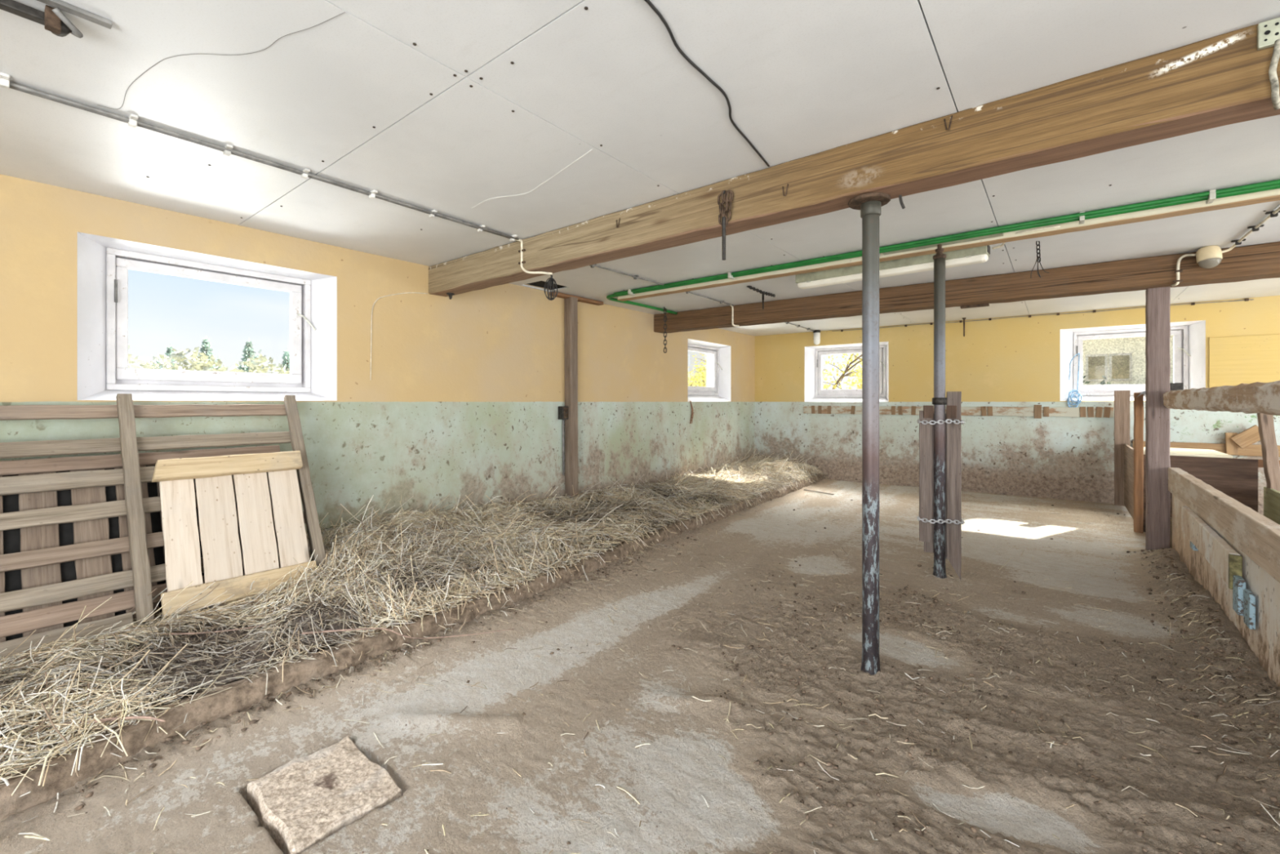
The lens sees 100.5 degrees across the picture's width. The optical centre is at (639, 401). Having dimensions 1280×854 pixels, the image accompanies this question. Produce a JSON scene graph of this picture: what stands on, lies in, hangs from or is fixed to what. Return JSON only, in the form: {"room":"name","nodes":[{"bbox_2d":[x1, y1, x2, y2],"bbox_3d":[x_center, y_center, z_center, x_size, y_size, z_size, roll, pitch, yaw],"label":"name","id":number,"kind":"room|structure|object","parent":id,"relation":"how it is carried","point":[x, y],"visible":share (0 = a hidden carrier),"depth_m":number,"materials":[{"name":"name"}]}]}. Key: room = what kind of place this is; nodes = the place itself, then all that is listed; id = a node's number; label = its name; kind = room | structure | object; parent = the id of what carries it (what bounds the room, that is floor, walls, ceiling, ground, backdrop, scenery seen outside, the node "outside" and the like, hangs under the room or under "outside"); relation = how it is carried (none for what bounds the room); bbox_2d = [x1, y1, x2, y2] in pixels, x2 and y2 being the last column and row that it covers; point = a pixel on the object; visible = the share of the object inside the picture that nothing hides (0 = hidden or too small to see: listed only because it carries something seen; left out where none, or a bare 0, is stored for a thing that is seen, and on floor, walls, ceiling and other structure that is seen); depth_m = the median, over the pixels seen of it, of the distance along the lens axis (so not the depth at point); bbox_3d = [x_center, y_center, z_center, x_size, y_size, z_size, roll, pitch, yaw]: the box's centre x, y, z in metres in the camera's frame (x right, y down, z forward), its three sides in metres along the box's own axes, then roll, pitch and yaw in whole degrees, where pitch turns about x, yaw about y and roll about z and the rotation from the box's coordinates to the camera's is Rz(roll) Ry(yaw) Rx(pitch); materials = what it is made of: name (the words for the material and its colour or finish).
{"room":"farm building","nodes":[
{"label":"farm building","id":0,"kind":"room"},
{"bbox_2d":[0,173,755,532],"bbox_3d":[-1.662,-0.050,4.721,0.420,2.800,11.090,0,0,38],"label":"wall","id":1,"kind":"structure","parent":0,"point":[464,395],"depth_m":4.20,"materials":[{"name":"paint"}]},
{"bbox_2d":[77,231,337,400],"bbox_3d":[-2.704,-0.447,3.400,0.421,0.877,1.268,0,0,38],"label":"window","id":2,"kind":"structure","parent":1,"relation":"in","point":[104,263],"depth_m":3.24,"materials":[{"name":"white wood"}]},
{"bbox_2d":[369,292,427,380],"bbox_3d":[-1.859,-0.519,4.122,0.006,0.718,0.456,0,0,38],"label":"cable","id":3,"kind":"object","parent":1,"relation":"attached to","point":[405,292],"visible":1,"depth_m":3.95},
{"bbox_2d":[558,405,568,475],"bbox_3d":[-0.776,0.398,5.423,0.089,0.705,0.080,0,0,38],"label":"switch box","id":4,"kind":"object","parent":1,"relation":"attached to","point":[562,411],"visible":1,"depth_m":5.42,"materials":[{"name":"metal"}]},
{"bbox_2d":[564,296,577,497],"bbox_3d":[-0.710,0.004,5.498,0.097,2.152,0.110,0,0,38],"label":"wall post","id":5,"kind":"object","parent":1,"relation":"attached to","point":[571,317],"visible":0.92,"depth_m":5.46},
{"bbox_2d":[549,291,603,305],"bbox_3d":[-0.653,-1.078,5.575,0.088,0.034,0.700,0,0,40],"label":"batten offcut","id":6,"kind":"object","parent":5,"relation":"on","point":[559,295],"visible":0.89,"depth_m":5.57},
{"bbox_2d":[687,338,730,401],"bbox_3d":[0.871,-0.435,7.926,0.421,0.865,1.220,0,0,38],"label":"window","id":7,"kind":"structure","parent":1,"relation":"in","point":[717,388],"depth_m":8.29,"materials":[{"name":"white wood"}]},
{"bbox_2d":[689,400,693,423],"bbox_3d":[0.713,0.143,7.365,0.025,0.319,0.084,0,0,38],"label":"twine","id":8,"kind":"object","parent":7,"relation":"hanging from","point":[691,416],"visible":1,"depth_m":7.37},
{"bbox_2d":[0,477,1279,853],"bbox_3d":[2.027,1.167,2.381,8.470,0.205,11.150,0,0,38],"label":"floor","id":9,"kind":"structure","parent":0,"point":[482,777],"depth_m":2.00,"materials":[{"name":"concrete"}]},
{"bbox_2d":[247,736,401,853],"bbox_3d":[-0.978,1.223,1.653,0.397,0.095,0.314,0,0,38],"label":"stone slab","id":10,"kind":"object","parent":9,"relation":"on","point":[305,800],"visible":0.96,"depth_m":1.61,"materials":[{"name":"stone"}]},
{"bbox_2d":[0,473,825,821],"bbox_3d":[-0.271,1.158,3.847,0.278,0.143,10.621,0,0,35],"label":"kerb","id":11,"kind":"object","parent":9,"relation":"on","point":[243,693],"visible":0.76,"depth_m":2.16,"materials":[{"name":"concrete"}]},
{"bbox_2d":[0,448,827,796],"bbox_3d":[-0.669,0.905,4.219,1.756,0.513,10.653,0,0,38],"label":"bedding","id":12,"kind":"object","parent":9,"relation":"on","point":[378,572],"visible":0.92,"depth_m":2.72,"materials":[{"name":"plant"}]},
{"bbox_2d":[0,611,133,662],"bbox_3d":[-2.737,1.042,2.088,0.079,0.098,1.087,0,0,40],"label":"plank","id":13,"kind":"object","parent":12,"relation":"on","point":[126,618],"visible":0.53,"depth_m":2.34,"materials":[{"name":"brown wood"}]},
{"bbox_2d":[64,715,165,726],"bbox_3d":[-1.764,1.076,1.794,0.286,0.033,0.024,0,0,-13],"label":"straw","id":14,"kind":"object","parent":12,"relation":"on","point":[126,717],"visible":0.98,"depth_m":1.80,"materials":[{"name":"beige plant"}]},
{"bbox_2d":[0,444,280,642],"bbox_3d":[-2.770,0.673,2.419,0.374,0.805,2.062,0,0,38],"label":"wooden pallet","id":15,"kind":"object","parent":12,"relation":"on","point":[20,623],"visible":0.33,"depth_m":2.52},
{"bbox_2d":[0,393,325,624],"bbox_3d":[-2.719,0.505,2.453,0.544,1.095,2.180,0,0,38],"label":"wooden gate","id":16,"kind":"object","parent":12,"relation":"on","point":[142,575],"visible":0.73,"depth_m":2.62,"materials":[{"name":"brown wood"}]},
{"bbox_2d":[122,625,264,635],"bbox_3d":[-2.044,1.034,2.398,0.617,0.015,0.076,0,0,-7],"label":"straw","id":17,"kind":"object","parent":12,"relation":"on","point":[260,625],"visible":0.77,"depth_m":2.38,"materials":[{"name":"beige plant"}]},
{"bbox_2d":[151,450,316,617],"bbox_3d":[-2.187,0.664,2.900,0.360,0.733,0.682,0,0,38],"label":"wooden panel","id":18,"kind":"object","parent":12,"relation":"on","point":[215,492],"visible":0.92,"depth_m":2.87,"materials":[{"name":"brown wood"}]},
{"bbox_2d":[302,627,513,638],"bbox_3d":[-1.077,1.099,2.548,0.932,0.136,0.026,0,0,-21],"label":"twig","id":19,"kind":"object","parent":12,"relation":"on","point":[348,629],"visible":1,"depth_m":2.50,"materials":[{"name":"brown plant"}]},
{"bbox_2d":[1,484,1279,853],"bbox_3d":[1.640,1.145,3.675,3.319,0.142,7.855,0,0,38],"label":"straw","id":20,"kind":"object","parent":9,"relation":"on","point":[38,836],"visible":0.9,"depth_m":2.11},
{"bbox_2d":[74,499,1279,853],"bbox_3d":[1.780,1.142,3.799,3.222,0.127,7.792,0,0,38],"label":"crumbs","id":21,"kind":"object","parent":9,"relation":"on","point":[1140,833],"visible":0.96,"depth_m":2.16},
{"bbox_2d":[804,488,834,494],"bbox_3d":[2.339,1.182,6.971,0.034,0.014,0.446,0,0,-36],"label":"stick","id":22,"kind":"object","parent":9,"relation":"on","point":[804,489],"visible":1,"depth_m":6.95,"materials":[{"name":"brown wood"}]},
{"bbox_2d":[848,192,890,675],"bbox_3d":[0.993,0.192,2.306,0.172,2.136,0.172,0,0,38],"label":"steel post","id":23,"kind":"object","parent":9,"relation":"on","point":[869,205],"visible":0.98,"depth_m":2.29,"materials":[{"name":"metal"}]},
{"bbox_2d":[860,200,880,217],"bbox_3d":[1.004,-0.838,2.316,0.083,0.065,0.083,0,0,38],"label":"socket","id":24,"kind":"object","parent":23,"relation":"attached to","point":[868,209],"depth_m":2.28,"materials":[{"name":"metal"}]},
{"bbox_2d":[932,244,946,578],"bbox_3d":[2.026,0.099,3.599,0.088,2.322,0.088,0,0,-15],"label":"steel post","id":25,"kind":"object","parent":9,"relation":"on","point":[939,401],"visible":0.98,"depth_m":3.57,"materials":[{"name":"metal"}]},
{"bbox_2d":[919,410,932,542],"bbox_3d":[1.952,0.507,3.635,0.082,0.895,0.026,0,0,26],"label":"plank","id":26,"kind":"object","parent":25,"relation":"attached to","point":[925,430],"visible":0.98,"depth_m":3.63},
{"bbox_2d":[923,405,933,417],"bbox_3d":[1.955,0.068,3.607,0.062,0.085,0.024,1,1,26],"label":"wood block","id":27,"kind":"object","parent":26,"relation":"attached to","point":[928,412],"visible":1,"depth_m":3.60,"materials":[{"name":"brown wood"}]},
{"bbox_2d":[924,416,933,552],"bbox_3d":[1.982,0.555,3.649,0.064,0.950,0.024,0,0,26],"label":"board offcut","id":28,"kind":"object","parent":25,"relation":"attached to","point":[928,546],"visible":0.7,"depth_m":3.63,"materials":[{"name":"brown wood"}]},
{"bbox_2d":[916,515,964,524],"bbox_3d":[2.034,0.800,3.597,0.286,0.037,0.123,0,0,26],"label":"chain","id":29,"kind":"object","parent":25,"relation":"attached to","point":[918,518],"visible":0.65,"depth_m":3.55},
{"bbox_2d":[916,418,965,424],"bbox_3d":[2.034,0.135,3.597,0.286,0.037,0.123,0,0,26],"label":"chain","id":30,"kind":"object","parent":25,"relation":"attached to","point":[918,421],"visible":0.82,"depth_m":3.55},
{"bbox_2d":[945,413,947,559],"bbox_3d":[2.094,0.570,3.594,0.064,0.980,0.024,0,0,26],"label":"board offcut","id":31,"kind":"object","parent":25,"relation":"attached to","point":[945,414],"visible":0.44,"depth_m":3.60,"materials":[{"name":"brown wood"}]},
{"bbox_2d":[946,391,961,579],"bbox_3d":[2.101,0.561,3.562,0.089,1.258,0.026,0,0,26],"label":"plank","id":32,"kind":"object","parent":25,"relation":"attached to","point":[953,431],"visible":0.98,"depth_m":3.55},
{"bbox_2d":[946,405,956,418],"bbox_3d":[2.077,0.068,3.547,0.062,0.085,0.024,1,1,26],"label":"wood block","id":33,"kind":"object","parent":32,"relation":"attached to","point":[951,411],"visible":1,"depth_m":3.54,"materials":[{"name":"brown wood"}]},
{"bbox_2d":[1114,390,1130,506],"bbox_3d":[5.563,0.540,6.138,0.140,1.340,0.032,0,0,38],"label":"board","id":34,"kind":"object","parent":9,"relation":"on","point":[1122,397],"visible":0.74,"depth_m":6.14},
{"bbox_2d":[1124,443,1133,518],"bbox_3d":[5.107,0.830,5.523,0.024,0.704,1.480,0,0,38],"label":"panel","id":35,"kind":"object","parent":9,"relation":"on","point":[1128,451],"visible":0.64,"depth_m":5.62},
{"bbox_2d":[1133,392,1143,533],"bbox_3d":[4.557,0.564,4.862,0.068,1.296,0.144,0,0,39],"label":"gate post","id":36,"kind":"object","parent":9,"relation":"on","point":[1138,488],"visible":0.99,"depth_m":4.84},
{"bbox_2d":[1145,286,1170,550],"bbox_3d":[4.049,0.169,4.161,0.133,2.103,0.118,0,1,38],"label":"timber post","id":37,"kind":"object","parent":9,"relation":"on","point":[1157,323],"visible":0.88,"depth_m":4.12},
{"bbox_2d":[1163,380,1279,415],"bbox_3d":[2.798,-0.015,2.486,0.068,0.139,5.870,0,0,38],"label":"rail","id":38,"kind":"object","parent":37,"relation":"attached to","point":[1256,397],"visible":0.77,"depth_m":2.46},
{"bbox_2d":[1169,382,1182,391],"bbox_3d":[4.144,-0.112,4.118,0.070,0.066,0.120,0,0,38],"label":"box","id":39,"kind":"object","parent":38,"relation":"on","point":[1173,386],"visible":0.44,"depth_m":4.07,"materials":[{"name":"metal"}]},
{"bbox_2d":[1169,516,1172,547],"bbox_3d":[3.711,1.108,3.058,0.610,0.175,4.000,0,0,38],"label":"board","id":40,"kind":"object","parent":9,"relation":"on","point":[1171,517],"visible":0.02,"depth_m":4.38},
{"bbox_2d":[1143,454,1279,532],"bbox_3d":[5.274,0.847,4.419,1.600,0.730,0.052,0,0,38],"label":"panel","id":41,"kind":"object","parent":9,"relation":"on","point":[1236,477],"visible":0.39,"depth_m":4.57,"materials":[{"name":"brown wood"}]},
{"bbox_2d":[1143,446,1232,457],"bbox_3d":[5.091,0.473,5.026,0.560,0.024,0.764,0,0,38],"label":"board","id":42,"kind":"object","parent":41,"relation":"on","point":[1173,451],"visible":0.64,"depth_m":4.79,"materials":[{"name":"beige paint"}]},
{"bbox_2d":[1168,467,1279,686],"bbox_3d":[2.579,0.858,2.187,0.095,0.711,4.831,0,0,38],"label":"wall","id":43,"kind":"structure","parent":9,"relation":"on","point":[1228,547],"depth_m":2.53,"materials":[{"name":"brown wood"}]},
{"bbox_2d":[1263,486,1279,524],"bbox_3d":[3.938,0.950,2.816,0.032,0.495,4.100,0,0,38],"label":"divider","id":44,"kind":"object","parent":9,"relation":"on","point":[1272,499],"visible":0.49,"depth_m":4.25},
{"bbox_2d":[1257,413,1279,493],"bbox_3d":[5.169,0.408,4.365,0.109,0.694,0.123,0,0,24],"label":"upright","id":45,"kind":"object","parent":44,"relation":"on","point":[1270,456],"visible":0.88,"depth_m":4.35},
{"bbox_2d":[0,0,1279,336],"bbox_3d":[1.974,-1.273,2.314,9.110,0.354,11.820,0,0,38],"label":"ceiling","id":46,"kind":"structure","parent":0,"point":[449,108],"depth_m":2.04,"materials":[{"name":"paint"}]},
{"bbox_2d":[0,0,112,38],"bbox_3d":[-2.082,-1.069,0.919,0.116,0.059,1.662,0,0,38],"label":"track","id":47,"kind":"object","parent":46,"relation":"attached to","point":[53,20],"visible":1,"depth_m":1.48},
{"bbox_2d":[99,12,344,109],"bbox_3d":[-1.430,-1.099,1.718,1.269,0.001,0.097,0,0,23],"label":"wire","id":48,"kind":"object","parent":46,"relation":"attached to","point":[344,12],"visible":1,"depth_m":1.68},
{"bbox_2d":[0,72,519,241],"bbox_3d":[-2.002,-1.085,2.027,0.102,0.031,3.900,0,0,38],"label":"conduit","id":49,"kind":"object","parent":46,"relation":"attached to","point":[5,82],"visible":1,"depth_m":2.27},
{"bbox_2d":[472,149,592,208],"bbox_3d":[-0.552,-1.099,2.700,1.024,0.002,0.096,0,0,43],"label":"string","id":50,"kind":"object","parent":46,"relation":"attached to","point":[591,149],"visible":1,"depth_m":2.69,"materials":[{"name":"white plastic"}]},
{"bbox_2d":[589,263,663,285],"bbox_3d":[-0.248,-1.085,4.401,0.065,0.030,1.600,0,0,41],"label":"conduit","id":51,"kind":"object","parent":46,"relation":"attached to","point":[636,277],"visible":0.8,"depth_m":4.55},
{"bbox_2d":[663,306,666,352],"bbox_3d":[0.291,-0.832,6.154,0.053,0.538,0.035,0,0,38],"label":"hanging chain","id":52,"kind":"object","parent":46,"relation":"hanging from","point":[664,308],"visible":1,"depth_m":6.15,"materials":[{"name":"metal"}]},
{"bbox_2d":[644,0,769,167],"bbox_3d":[0.161,-1.095,1.731,0.078,0.009,1.718,0,0,33],"label":"cable","id":53,"kind":"object","parent":46,"relation":"attached to","point":[648,2],"visible":1,"depth_m":1.77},
{"bbox_2d":[684,290,733,306],"bbox_3d":[0.721,-1.085,5.585,0.064,0.030,1.100,0,0,37],"label":"conduit","id":54,"kind":"object","parent":46,"relation":"attached to","point":[686,292],"visible":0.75,"depth_m":5.58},
{"bbox_2d":[746,285,775,309],"bbox_3d":[1.206,-1.007,5.234,0.048,0.195,0.590,0,0,39],"label":"bracket","id":55,"kind":"object","parent":46,"relation":"hanging from","point":[757,290],"visible":1,"depth_m":5.22,"materials":[{"name":"metal"}]},
{"bbox_2d":[786,321,814,331],"bbox_3d":[1.968,-1.085,7.250,0.064,0.030,2.420,0,0,38],"label":"conduit","id":56,"kind":"object","parent":46,"relation":"attached to","point":[787,322],"visible":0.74,"depth_m":7.63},
{"bbox_2d":[813,329,820,344],"bbox_3d":[2.717,-0.988,8.176,0.109,0.220,0.109,0,0,38],"label":"glass lamp","id":57,"kind":"object","parent":46,"relation":"attached to","point":[816,334],"visible":0.99,"depth_m":8.13,"materials":[{"name":"glass"}]},
{"bbox_2d":[795,264,862,288],"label":"strip light","id":58,"kind":"object","parent":46,"relation":"attached to","point":[851,273],"depth_m":4.38,"materials":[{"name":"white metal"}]},
{"bbox_2d":[428,24,1279,297],"bbox_3d":[1.318,-0.988,2.024,7.600,0.229,0.168,0,0,38],"label":"ceiling beam","id":59,"kind":"structure","parent":46,"relation":"attached to","point":[1221,80],"depth_m":2.04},
{"bbox_2d":[446,293,454,299],"bbox_3d":[-1.521,-0.849,4.285,0.085,0.058,0.063,0,0,38],"label":"iron hook","id":60,"kind":"object","parent":59,"relation":"attached to","point":[451,295],"visible":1,"depth_m":4.26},
{"bbox_2d":[514,239,552,275],"bbox_3d":[-0.715,-0.974,3.571,0.253,0.240,0.055,0,0,1],"label":"cable","id":61,"kind":"object","parent":59,"relation":"attached to","point":[522,250],"visible":1,"depth_m":3.57,"materials":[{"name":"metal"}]},
{"bbox_2d":[543,275,557,300],"bbox_3d":[-0.600,-0.775,3.596,0.085,0.183,0.085,0,0,38],"label":"lamp","id":62,"kind":"object","parent":59,"relation":"hanging from","point":[550,282],"visible":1,"depth_m":3.59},
{"bbox_2d":[717,190,733,260],"bbox_3d":[0.418,-0.864,2.602,0.080,0.342,0.049,0,0,38],"label":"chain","id":63,"kind":"object","parent":59,"relation":"hanging from","point":[724,193],"visible":1,"depth_m":2.59,"materials":[{"name":"metal"}]},
{"bbox_2d":[782,183,788,195],"bbox_3d":[0.661,-0.963,2.426,0.030,0.056,0.014,0,0,38],"label":"wire staple","id":64,"kind":"object","parent":59,"relation":"attached to","point":[788,184],"visible":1,"depth_m":2.42,"materials":[{"name":"metal"}]},
{"bbox_2d":[898,195,905,208],"bbox_3d":[1.112,-0.852,2.259,0.027,0.068,0.013,0,0,20],"label":"nail","id":65,"kind":"object","parent":59,"relation":"attached to","point":[901,202],"visible":0.98,"depth_m":2.25,"materials":[{"name":"metal"}]},
{"bbox_2d":[943,115,952,130],"bbox_3d":[1.171,-1.058,2.023,0.030,0.056,0.014,0,0,38],"label":"wire staple","id":66,"kind":"object","parent":59,"relation":"attached to","point":[948,129],"visible":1,"depth_m":2.02,"materials":[{"name":"metal"}]},
{"bbox_2d":[1257,17,1279,50],"bbox_3d":[1.829,-1.054,1.503,0.112,0.072,0.018,0,0,38],"label":"plate","id":67,"kind":"object","parent":59,"relation":"attached to","point":[1268,32],"visible":1,"depth_m":1.52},
{"bbox_2d":[1268,39,1279,110],"bbox_3d":[1.833,-0.939,1.528,0.092,0.168,0.026,0,0,-33],"label":"rope","id":68,"kind":"object","parent":67,"relation":"hanging from","point":[1273,76],"visible":1,"depth_m":1.51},
{"bbox_2d":[879,253,936,277],"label":"strip light","id":69,"kind":"object","parent":46,"relation":"attached to","point":[926,262],"depth_m":3.99,"materials":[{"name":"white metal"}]},
{"bbox_2d":[882,232,1003,254],"bbox_3d":[2.025,-1.079,3.600,0.715,0.035,0.075,0,0,38],"label":"channel","id":70,"kind":"object","parent":46,"relation":"attached to","point":[997,234],"visible":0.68,"depth_m":3.56,"materials":[{"name":"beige metal"}]},
{"bbox_2d":[606,179,1279,314],"bbox_3d":[2.976,-1.075,3.607,7.600,0.049,1.370,0,0,38],"label":"hose","id":71,"kind":"object","parent":46,"relation":"attached to","point":[1209,197],"visible":0.94,"depth_m":3.33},
{"bbox_2d":[617,188,1279,301],"bbox_3d":[2.722,-1.075,3.196,7.490,0.052,0.114,0,0,38],"label":"pipe","id":72,"kind":"object","parent":46,"relation":"attached to","point":[1272,195],"visible":0.63,"depth_m":3.38,"materials":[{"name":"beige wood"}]},
{"bbox_2d":[991,225,1060,249],"bbox_3d":[2.444,-1.066,3.443,0.132,0.026,0.462,0,0,-14],"label":"cable","id":73,"kind":"object","parent":72,"relation":"attached to","point":[1056,226],"visible":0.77,"depth_m":3.32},
{"bbox_2d":[962,317,965,336],"bbox_3d":[4.256,-0.978,6.986,0.041,0.245,0.041,0,0,-29],"label":"rod","id":74,"kind":"object","parent":46,"relation":"hanging from","point":[963,318],"visible":1,"depth_m":6.98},
{"bbox_2d":[942,244,990,268],"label":"strip light","id":75,"kind":"object","parent":46,"relation":"attached to","point":[967,256],"depth_m":3.73,"materials":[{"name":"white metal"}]},
{"bbox_2d":[653,241,1279,333],"bbox_3d":[3.536,-0.989,4.388,8.200,0.225,0.203,0,0,36],"label":"ceiling beam","id":76,"kind":"structure","parent":46,"relation":"attached to","point":[1259,261],"depth_m":4.53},
{"bbox_2d":[729,304,738,326],"bbox_3d":[1.061,-0.979,6.044,0.046,0.237,0.205,0,0,38],"label":"cable","id":77,"kind":"object","parent":76,"relation":"attached to","point":[732,308],"visible":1,"depth_m":6.05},
{"bbox_2d":[960,303,989,308],"bbox_3d":[3.045,-0.870,4.840,0.220,0.019,0.050,0,0,38],"label":"strap","id":78,"kind":"object","parent":76,"relation":"attached to","point":[982,304],"visible":1,"depth_m":4.82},
{"bbox_2d":[1171,253,1195,286],"bbox_3d":[4.008,-0.970,3.922,0.124,0.219,0.081,0,0,38],"label":"cable","id":79,"kind":"object","parent":76,"relation":"attached to","point":[1177,271],"visible":0.99,"depth_m":3.91,"materials":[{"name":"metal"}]},
{"bbox_2d":[1195,244,1222,268],"bbox_3d":[4.050,-1.026,3.788,0.127,0.156,0.155,0,0,38],"label":"lamp","id":80,"kind":"object","parent":76,"relation":"attached to","point":[1208,256],"visible":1,"depth_m":3.74,"materials":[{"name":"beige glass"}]},
{"bbox_2d":[1030,240,1048,278],"bbox_3d":[2.735,-0.972,3.637,0.076,0.269,0.076,0,0,-9],"label":"wire bundle","id":81,"kind":"object","parent":46,"relation":"hanging from","point":[1038,258],"visible":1,"depth_m":3.64,"materials":[{"name":"metal"}]},
{"bbox_2d":[1221,206,1279,253],"bbox_3d":[3.793,-1.077,3.242,0.083,0.046,1.291,0,0,35],"label":"conduit","id":82,"kind":"object","parent":46,"relation":"attached to","point":[1275,213],"visible":0.94,"depth_m":3.32,"materials":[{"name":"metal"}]},
{"bbox_2d":[755,295,1279,515],"bbox_3d":[5.400,-0.050,6.652,9.132,2.800,0.420,0,0,36],"label":"wall","id":83,"kind":"structure","parent":0,"point":[1011,362],"depth_m":6.97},
{"bbox_2d":[804,341,888,401],"bbox_3d":[3.228,-0.436,8.237,1.229,0.873,0.421,0,0,36],"label":"window","id":84,"kind":"structure","parent":83,"relation":"in","point":[814,392],"depth_m":8.33,"materials":[{"name":"white wood"}]},
{"bbox_2d":[803,404,1113,418],"bbox_3d":[4.074,0.123,7.334,3.680,0.171,0.042,0,0,36],"label":"wall rail","id":85,"kind":"object","parent":83,"relation":"attached to","point":[1037,411],"visible":0.89,"depth_m":6.91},
{"bbox_2d":[831,297,1253,331],"bbox_3d":[4.705,-1.080,6.885,4.353,0.028,0.022,0,0,36],"label":"cable","id":86,"kind":"object","parent":83,"relation":"attached to","point":[1246,299],"visible":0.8,"depth_m":6.55,"materials":[{"name":"metal"}]},
{"bbox_2d":[1066,352,1082,407],"bbox_3d":[5.334,-0.255,6.532,0.147,0.699,0.211,0,0,38],"label":"rope","id":87,"kind":"object","parent":83,"relation":"hanging from","point":[1079,393],"visible":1,"depth_m":6.51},
{"bbox_2d":[1060,320,1205,400],"bbox_3d":[5.805,-0.451,6.356,1.249,0.882,0.421,0,0,36],"label":"window","id":88,"kind":"structure","parent":83,"relation":"in","point":[1188,337],"depth_m":6.33,"materials":[{"name":"white wood"}]},
{"bbox_2d":[1132,440,1279,457],"bbox_3d":[6.481,0.510,5.576,1.941,0.124,0.042,0,0,36],"label":"wall ledger","id":89,"kind":"structure","parent":83,"relation":"attached to","point":[1253,450],"depth_m":5.73,"materials":[{"name":"beige wood"}]},
{"bbox_2d":[1225,424,1260,454],"bbox_3d":[6.367,0.400,5.586,0.296,0.321,0.072,0,0,38],"label":"bracket","id":90,"kind":"object","parent":89,"relation":"attached to","point":[1250,436],"visible":0.9,"depth_m":5.59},
{"bbox_2d":[1208,333,1279,387],"bbox_3d":[7.141,-0.400,5.109,2.327,0.604,0.018,0,0,36],"label":"wall panel","id":91,"kind":"object","parent":83,"relation":"attached to","point":[1233,361],"visible":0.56,"depth_m":5.64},
{"label":"outside","id":92,"kind":"structure","parent":0,"visible":0},
{"label":"ground","id":93,"kind":"structure","parent":92,"visible":0},
{"bbox_2d":[151,352,163,369],"bbox_3d":[-22.428,-0.460,24.803,1.723,3.720,1.729,0,0,38],"label":"conifer","id":94,"kind":"object","parent":93,"relation":"on","point":[161,367],"visible":0.1,"depth_m":24.69,"materials":[{"name":"green plant"}]},
{"bbox_2d":[163,343,178,369],"bbox_3d":[-23.577,-0.760,26.675,1.679,4.320,1.754,0,0,22],"label":"conifer","id":95,"kind":"object","parent":93,"relation":"on","point":[168,351],"visible":0.16,"depth_m":26.71,"materials":[{"name":"green plant"}]},
{"bbox_2d":[197,335,216,369],"bbox_3d":[-21.179,-0.935,26.137,1.918,4.670,1.779,0,0,38],"label":"conifer","id":96,"kind":"object","parent":93,"relation":"on","point":[206,341],"visible":0.19,"depth_m":26.08,"materials":[{"name":"green plant"}]},
{"bbox_2d":[128,344,289,373],"bbox_3d":[-18.319,-0.594,25.918,4.097,4.156,13.670,0,0,38],"label":"undergrowth","id":97,"kind":"object","parent":93,"relation":"on","point":[261,364],"visible":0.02,"depth_m":23.86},
{"bbox_2d":[214,354,222,369],"bbox_3d":[-22.378,-0.560,28.278,1.477,3.920,1.426,0,0,38],"label":"conifer","id":98,"kind":"object","parent":93,"relation":"on","point":[216,359],"visible":0.09,"depth_m":28.21,"materials":[{"name":"green plant"}]},
{"bbox_2d":[237,340,256,372],"bbox_3d":[-20.210,-0.960,27.476,1.879,4.720,1.866,0,0,19],"label":"conifer","id":99,"kind":"object","parent":93,"relation":"on","point":[247,351],"visible":0.27,"depth_m":27.40,"materials":[{"name":"green plant"}]},
{"bbox_2d":[281,346,289,370],"bbox_3d":[-19.141,-0.835,28.873,1.722,4.470,1.827,0,0,38],"label":"conifer","id":100,"kind":"object","parent":93,"relation":"on","point":[286,357],"visible":0.15,"depth_m":28.77,"materials":[{"name":"green plant"}]},
{"bbox_2d":[688,353,706,386],"bbox_3d":[2.244,-0.238,16.229,3.844,3.334,2.948,0,0,-3],"label":"autumn tree","id":101,"kind":"object","parent":93,"relation":"on","point":[704,374],"visible":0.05,"depth_m":16.05,"materials":[{"name":"yellow plant"}]},
{"bbox_2d":[688,361,706,386],"bbox_3d":[1.406,0.034,18.926,4.156,2.768,3.556,0,0,38],"label":"autumn tree","id":102,"kind":"object","parent":93,"relation":"on","point":[698,381],"visible":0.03,"depth_m":18.14,"materials":[{"name":"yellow plant"}]},
{"bbox_2d":[822,352,862,389],"bbox_3d":[4.739,-0.258,13.016,3.696,3.356,2.439,0,0,22],"label":"autumn tree","id":103,"kind":"object","parent":93,"relation":"on","point":[825,386],"visible":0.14,"depth_m":13.08,"materials":[{"name":"yellow plant"}]},
{"bbox_2d":[843,356,862,389],"bbox_3d":[8.036,-0.138,16.925,2.888,3.080,3.101,0,0,-24],"label":"autumn tree","id":104,"kind":"object","parent":93,"relation":"on","point":[860,380],"visible":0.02,"depth_m":17.40,"materials":[{"name":"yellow plant"}]},
{"bbox_2d":[1082,375,1111,385],"bbox_3d":[11.509,0.389,11.171,6.015,2.374,2.069,0,0,38],"label":"hedge","id":105,"kind":"object","parent":93,"relation":"on","point":[1103,382],"visible":0.02,"depth_m":12.12,"materials":[{"name":"green plant"}]},
{"bbox_2d":[1082,335,1173,385],"bbox_3d":[15.919,-1.150,14.187,11.200,5.100,6.800,0,0,38],"label":"house","id":106,"kind":"structure","parent":93,"relation":"on","point":[1122,361],"depth_m":13.41,"materials":[{"name":"tile"}]},
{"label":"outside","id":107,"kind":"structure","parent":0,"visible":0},
{"bbox_2d":[128,356,195,370],"bbox_3d":[-88.365,-7.140,218.873,110.000,28.724,354.000,0,0,38],"label":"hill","id":108,"kind":"structure","parent":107,"point":[139,358],"depth_m":129.00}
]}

